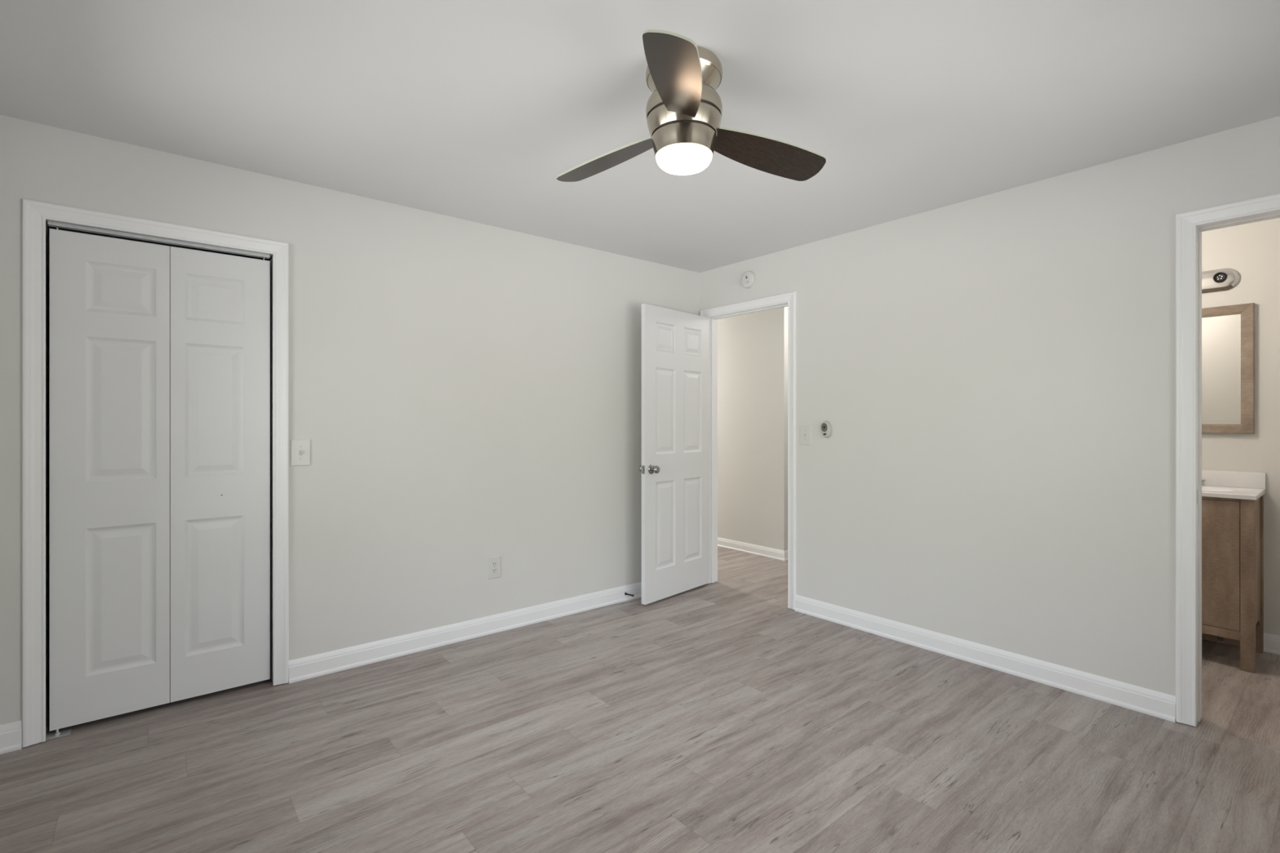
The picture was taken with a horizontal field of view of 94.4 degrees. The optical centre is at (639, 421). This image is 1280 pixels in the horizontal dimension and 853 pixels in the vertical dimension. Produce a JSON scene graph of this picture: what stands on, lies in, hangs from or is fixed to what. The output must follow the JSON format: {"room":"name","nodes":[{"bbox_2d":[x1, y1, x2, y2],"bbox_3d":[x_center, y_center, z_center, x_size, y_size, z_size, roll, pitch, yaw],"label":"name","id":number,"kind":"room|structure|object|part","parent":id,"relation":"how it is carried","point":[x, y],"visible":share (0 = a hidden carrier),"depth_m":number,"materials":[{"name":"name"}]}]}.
{"room":"empty bedroom","nodes":[
{"label":"empty bedroom","id":0,"kind":"room"},
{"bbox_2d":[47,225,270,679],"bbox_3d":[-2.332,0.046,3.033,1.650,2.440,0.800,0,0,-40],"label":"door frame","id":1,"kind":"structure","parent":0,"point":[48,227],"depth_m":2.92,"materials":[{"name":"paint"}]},
{"bbox_2d":[0,115,699,744],"bbox_3d":[-1.121,0.046,3.440,4.035,2.440,0.115,0,0,-40],"label":"wall","id":2,"kind":"structure","parent":0,"point":[464,393],"depth_m":3.26,"materials":[{"name":"paint"}]},
{"bbox_2d":[22,198,288,747],"bbox_3d":[-2.086,0.199,2.632,0.901,2.128,0.132,0,0,-40],"label":"trim","id":3,"kind":"structure","parent":2,"relation":"attached to","point":[36,215],"depth_m":2.34,"materials":[{"name":"white wood"}]},
{"bbox_2d":[45,220,270,740],"bbox_3d":[-2.083,0.230,2.617,0.770,2.071,0.052,0,0,-40],"label":"door","id":4,"kind":"structure","parent":2,"relation":"in","point":[160,354],"depth_m":2.59,"materials":[{"name":"white paint"}]},
{"bbox_2d":[290,440,310,466],"bbox_3d":[-1.663,0.153,2.907,0.086,0.128,0.016,0,0,-40],"label":"light switch","id":5,"kind":"object","parent":2,"relation":"attached to","point":[300,449],"visible":1,"depth_m":2.91,"materials":[{"name":"white plastic"}]},
{"bbox_2d":[0,582,641,754],"bbox_3d":[-1.035,1.214,3.424,3.919,0.105,0.018,0,0,-40],"label":"baseboard","id":6,"kind":"structure","parent":2,"relation":"attached to","point":[333,661],"depth_m":3.31,"materials":[{"name":"white wood"}]},
{"bbox_2d":[487,555,500,579],"bbox_3d":[-0.875,0.876,3.563,0.084,0.130,0.007,0,0,-40],"label":"electrical outlet","id":7,"kind":"object","parent":2,"relation":"attached to","point":[493,562],"visible":1,"depth_m":3.56,"materials":[{"name":"white plastic"}]},
{"bbox_2d":[491,568,497,573],"bbox_3d":[-0.874,0.896,3.562,0.034,0.028,0.002,0,0,-40],"label":"receptacle","id":8,"kind":"object","parent":7,"relation":"attached to","point":[493,570],"depth_m":3.56,"materials":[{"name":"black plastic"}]},
{"bbox_2d":[491,561,497,566],"bbox_3d":[-0.874,0.857,3.562,0.034,0.028,0.002,0,0,-40],"label":"receptacle","id":9,"kind":"object","parent":7,"relation":"attached to","point":[493,563],"depth_m":3.56,"materials":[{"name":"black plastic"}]},
{"bbox_2d":[0,546,1279,852],"bbox_3d":[0.114,1.326,4.103,6.785,0.120,7.235,0,0,-40],"label":"floor","id":10,"kind":"structure","parent":0,"point":[722,716],"depth_m":2.22,"materials":[{"name":"grey laminate"}]},
{"bbox_2d":[1201,494,1263,673],"bbox_3d":[3.066,0.830,3.346,0.481,0.872,0.592,0,0,-40],"label":"vanity cabinet","id":11,"kind":"object","parent":10,"relation":"on","point":[1233,529],"visible":0.27,"depth_m":3.07,"materials":[{"name":"brown wood"}]},
{"bbox_3d":[2.911,0.401,3.219,0.018,0.014,0.490,0,0,-40],"label":"rail","id":12,"kind":"part","parent":11,"relation":"part of","materials":[{"name":"brown wood"}]},
{"bbox_3d":[2.988,0.739,3.123,0.017,0.659,0.242,0,0,-40],"label":"cabinet door","id":13,"kind":"part","parent":11,"relation":"part of","materials":[{"name":"brown wood"}]},
{"bbox_3d":[2.911,1.094,3.219,0.018,0.046,0.490,0,0,-40],"label":"rail","id":14,"kind":"part","parent":11,"relation":"part of","materials":[{"name":"brown wood"}]},
{"bbox_3d":[3.241,0.828,3.490,0.012,0.868,0.490,0,0,-40],"label":"panel","id":15,"kind":"part","parent":11,"relation":"part of","materials":[{"name":"brown wood"}]},
{"bbox_2d":[1201,470,1265,500],"bbox_3d":[3.074,0.383,3.354,0.472,0.200,0.608,0,0,-40],"label":"countertop","id":16,"kind":"structure","parent":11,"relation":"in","point":[1221,484],"depth_m":3.31,"materials":[{"name":"white stone"}]},
{"bbox_2d":[1201,480,1205,486],"bbox_3d":[3.168,0.312,3.431,0.136,0.117,0.147,0,0,-40],"label":"faucet","id":17,"kind":"object","parent":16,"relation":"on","point":[1202,481],"visible":0.18,"depth_m":3.40,"materials":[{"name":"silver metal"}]},
{"bbox_3d":[3.093,0.830,3.018,0.051,0.872,0.051,0,0,-40],"label":"leg","id":18,"kind":"part","parent":11,"relation":"part of","materials":[{"name":"brown wood"}]},
{"bbox_3d":[3.254,0.755,3.140,0.352,0.722,0.014,0,0,-40],"label":"panel","id":19,"kind":"part","parent":11,"relation":"part of","materials":[{"name":"brown wood"}]},
{"bbox_3d":[3.404,0.830,3.275,0.051,0.872,0.051,0,0,-40],"label":"leg","id":20,"kind":"part","parent":11,"relation":"part of","materials":[{"name":"brown wood"}]},
{"bbox_2d":[0,0,1279,272],"bbox_3d":[0.114,-1.234,4.103,6.785,0.120,7.235,0,0,-40],"label":"ceiling","id":21,"kind":"structure","parent":0,"point":[471,110],"depth_m":2.10,"materials":[{"name":"paint"}]},
{"bbox_2d":[555,29,826,182],"bbox_3d":[0.138,-1.006,2.044,0.967,0.335,0.941,0,0,-40],"label":"ceiling fan","id":22,"kind":"object","parent":21,"relation":"hanging from","point":[684,107],"visible":1,"depth_m":1.89,"materials":[{"name":"silver metal"}]},
{"bbox_3d":[-0.113,-0.949,2.164,0.446,0.006,0.203,-8,9,24],"label":"blade","id":23,"kind":"part","parent":22,"relation":"part of","materials":[{"name":"brown wood"}]},
{"bbox_3d":[0.090,-0.947,1.635,0.203,0.006,0.446,14,7,-7],"label":"blade","id":24,"kind":"part","parent":22,"relation":"part of","materials":[{"name":"brown wood"}]},
{"bbox_3d":[0.145,-1.041,1.960,0.252,0.076,0.252,0,0,-40],"label":"motor","id":25,"kind":"part","parent":22,"relation":"part of","materials":[{"name":"silver metal"}]},
{"bbox_3d":[0.145,-0.859,1.960,0.185,0.041,0.185,0,0,-40],"label":"lamp shade","id":26,"kind":"part","parent":22,"relation":"part of","materials":[{"name":"white glass"}]},
{"bbox_3d":[0.452,-0.941,2.078,0.446,0.006,0.203,11,-20,-35],"label":"blade","id":27,"kind":"part","parent":22,"relation":"part of","materials":[{"name":"brown wood"}]},
{"bbox_2d":[717,306,787,551],"bbox_3d":[0.870,0.046,7.229,1.638,2.440,3.377,0,0,-40],"label":"wall","id":28,"kind":"structure","parent":0,"point":[753,348],"depth_m":5.69,"materials":[{"name":"paint"}]},
{"bbox_2d":[717,537,787,560],"bbox_3d":[0.861,1.221,7.135,1.542,0.090,3.280,0,0,-40],"label":"baseboard","id":29,"kind":"structure","parent":28,"relation":"attached to","point":[766,552],"depth_m":5.66,"materials":[{"name":"white wood"}]},
{"bbox_2d":[699,115,1279,725],"bbox_3d":[0.654,0.046,4.549,0.115,2.440,7.235,0,0,-40],"label":"wall","id":30,"kind":"structure","parent":0,"point":[993,376],"depth_m":3.00,"materials":[{"name":"paint"}]},
{"bbox_2d":[638,303,709,604],"bbox_3d":[0.287,0.222,4.308,0.760,2.052,0.165,0,0,-43],"label":"door","id":31,"kind":"structure","parent":30,"relation":"in","point":[674,468],"depth_m":4.28,"materials":[{"name":"white paint"}]},
{"bbox_3d":[0.022,0.328,4.051,0.025,0.057,0.002,0,0,42],"label":"latch plate","id":32,"kind":"part","parent":31,"relation":"part of","materials":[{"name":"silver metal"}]},
{"bbox_3d":[0.101,0.328,4.064,0.065,0.066,0.066,0,0,42],"label":"knob","id":33,"kind":"part","parent":31,"relation":"part of","materials":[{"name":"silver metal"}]},
{"bbox_2d":[700,291,795,609],"bbox_3d":[0.803,0.195,4.355,0.132,2.135,0.888,0,0,-40],"label":"trim","id":34,"kind":"structure","parent":30,"relation":"attached to","point":[787,300],"depth_m":4.19,"materials":[{"name":"wood"}]},
{"bbox_2d":[741,271,755,288],"bbox_3d":[0.779,-1.025,4.278,0.036,0.121,0.121,0,0,-40],"label":"smoke detector","id":35,"kind":"object","parent":30,"relation":"attached to","point":[748,278],"visible":1,"depth_m":4.26,"materials":[{"name":"white plastic"}]},
{"bbox_2d":[800,425,811,444],"bbox_3d":[1.090,0.089,3.917,0.016,0.128,0.086,0,0,-40],"label":"light switch","id":36,"kind":"object","parent":30,"relation":"attached to","point":[805,430],"visible":1,"depth_m":3.91,"materials":[{"name":"white plastic"}]},
{"bbox_2d":[821,420,831,438],"bbox_3d":[1.187,0.049,3.789,0.029,0.114,0.073,0,0,-40],"label":"wall control","id":37,"kind":"object","parent":30,"relation":"attached to","point":[826,428],"visible":1,"depth_m":3.78,"materials":[{"name":"grey plastic"}]},
{"bbox_2d":[794,594,1175,722],"bbox_3d":[1.650,1.214,3.238,0.018,0.105,1.912,0,0,-40],"label":"baseboard","id":38,"kind":"structure","parent":30,"relation":"attached to","point":[1139,699],"depth_m":2.99,"materials":[{"name":"white wood"}]},
{"bbox_2d":[1175,193,1279,726],"bbox_3d":[2.579,0.194,2.204,0.132,2.137,0.866,0,0,-40],"label":"trim","id":39,"kind":"structure","parent":30,"relation":"attached to","point":[1189,225],"depth_m":2.48,"materials":[{"name":"wood"}]},
{"bbox_3d":[2.322,0.311,2.471,0.026,0.056,0.001,0,0,-40],"label":"strike plate","id":40,"kind":"part","parent":39,"relation":"part of","materials":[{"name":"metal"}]},
{"bbox_2d":[1201,217,1279,635],"bbox_3d":[3.282,0.046,3.565,0.115,2.440,2.370,0,0,-40],"label":"wall","id":41,"kind":"structure","parent":0,"point":[1252,250],"depth_m":3.29,"materials":[{"name":"paint"}]},
{"bbox_2d":[1201,268,1239,293],"bbox_3d":[3.175,-0.813,3.561,0.054,0.127,0.600,0,0,-40],"label":"vanity light","id":42,"kind":"object","parent":41,"relation":"attached to","point":[1222,279],"visible":0.4,"depth_m":3.39,"materials":[{"name":"silver metal"}]},
{"bbox_2d":[1213,272,1226,282],"bbox_3d":[3.306,-0.823,3.381,0.025,0.053,0.053,0,0,-40],"label":"socket","id":43,"kind":"object","parent":42,"relation":"attached to","point":[1217,277],"depth_m":3.38,"materials":[{"name":"black metal"}]},
{"bbox_2d":[1201,302,1254,433],"bbox_3d":[3.246,-0.296,3.496,0.026,0.726,0.522,0,0,-40],"label":"wall mirror","id":44,"kind":"object","parent":41,"relation":"attached to","point":[1228,332],"visible":0.37,"depth_m":3.38,"materials":[{"name":"brown wood"}]},
{"bbox_2d":[1201,314,1240,424],"bbox_3d":[3.252,-0.296,3.501,0.006,0.629,0.425,0,0,-40],"label":"mirror glass","id":45,"kind":"object","parent":44,"relation":"attached to","point":[1220,333],"depth_m":3.40,"materials":[{"name":"mirror"}]},
{"bbox_2d":[1201,470,1265,488],"bbox_3d":[3.248,0.326,3.498,0.019,0.088,0.608,0,0,-40],"label":"backsplash","id":46,"kind":"structure","parent":41,"relation":"attached to","point":[1212,477],"depth_m":3.35,"materials":[{"name":"white stone"}]},
{"bbox_2d":[1201,632,1279,654],"bbox_3d":[3.194,1.216,3.567,0.018,0.100,2.255,0,0,-40],"label":"baseboard","id":47,"kind":"structure","parent":41,"relation":"attached to","point":[1271,642],"depth_m":3.25,"materials":[{"name":"white wood"}]}
]}

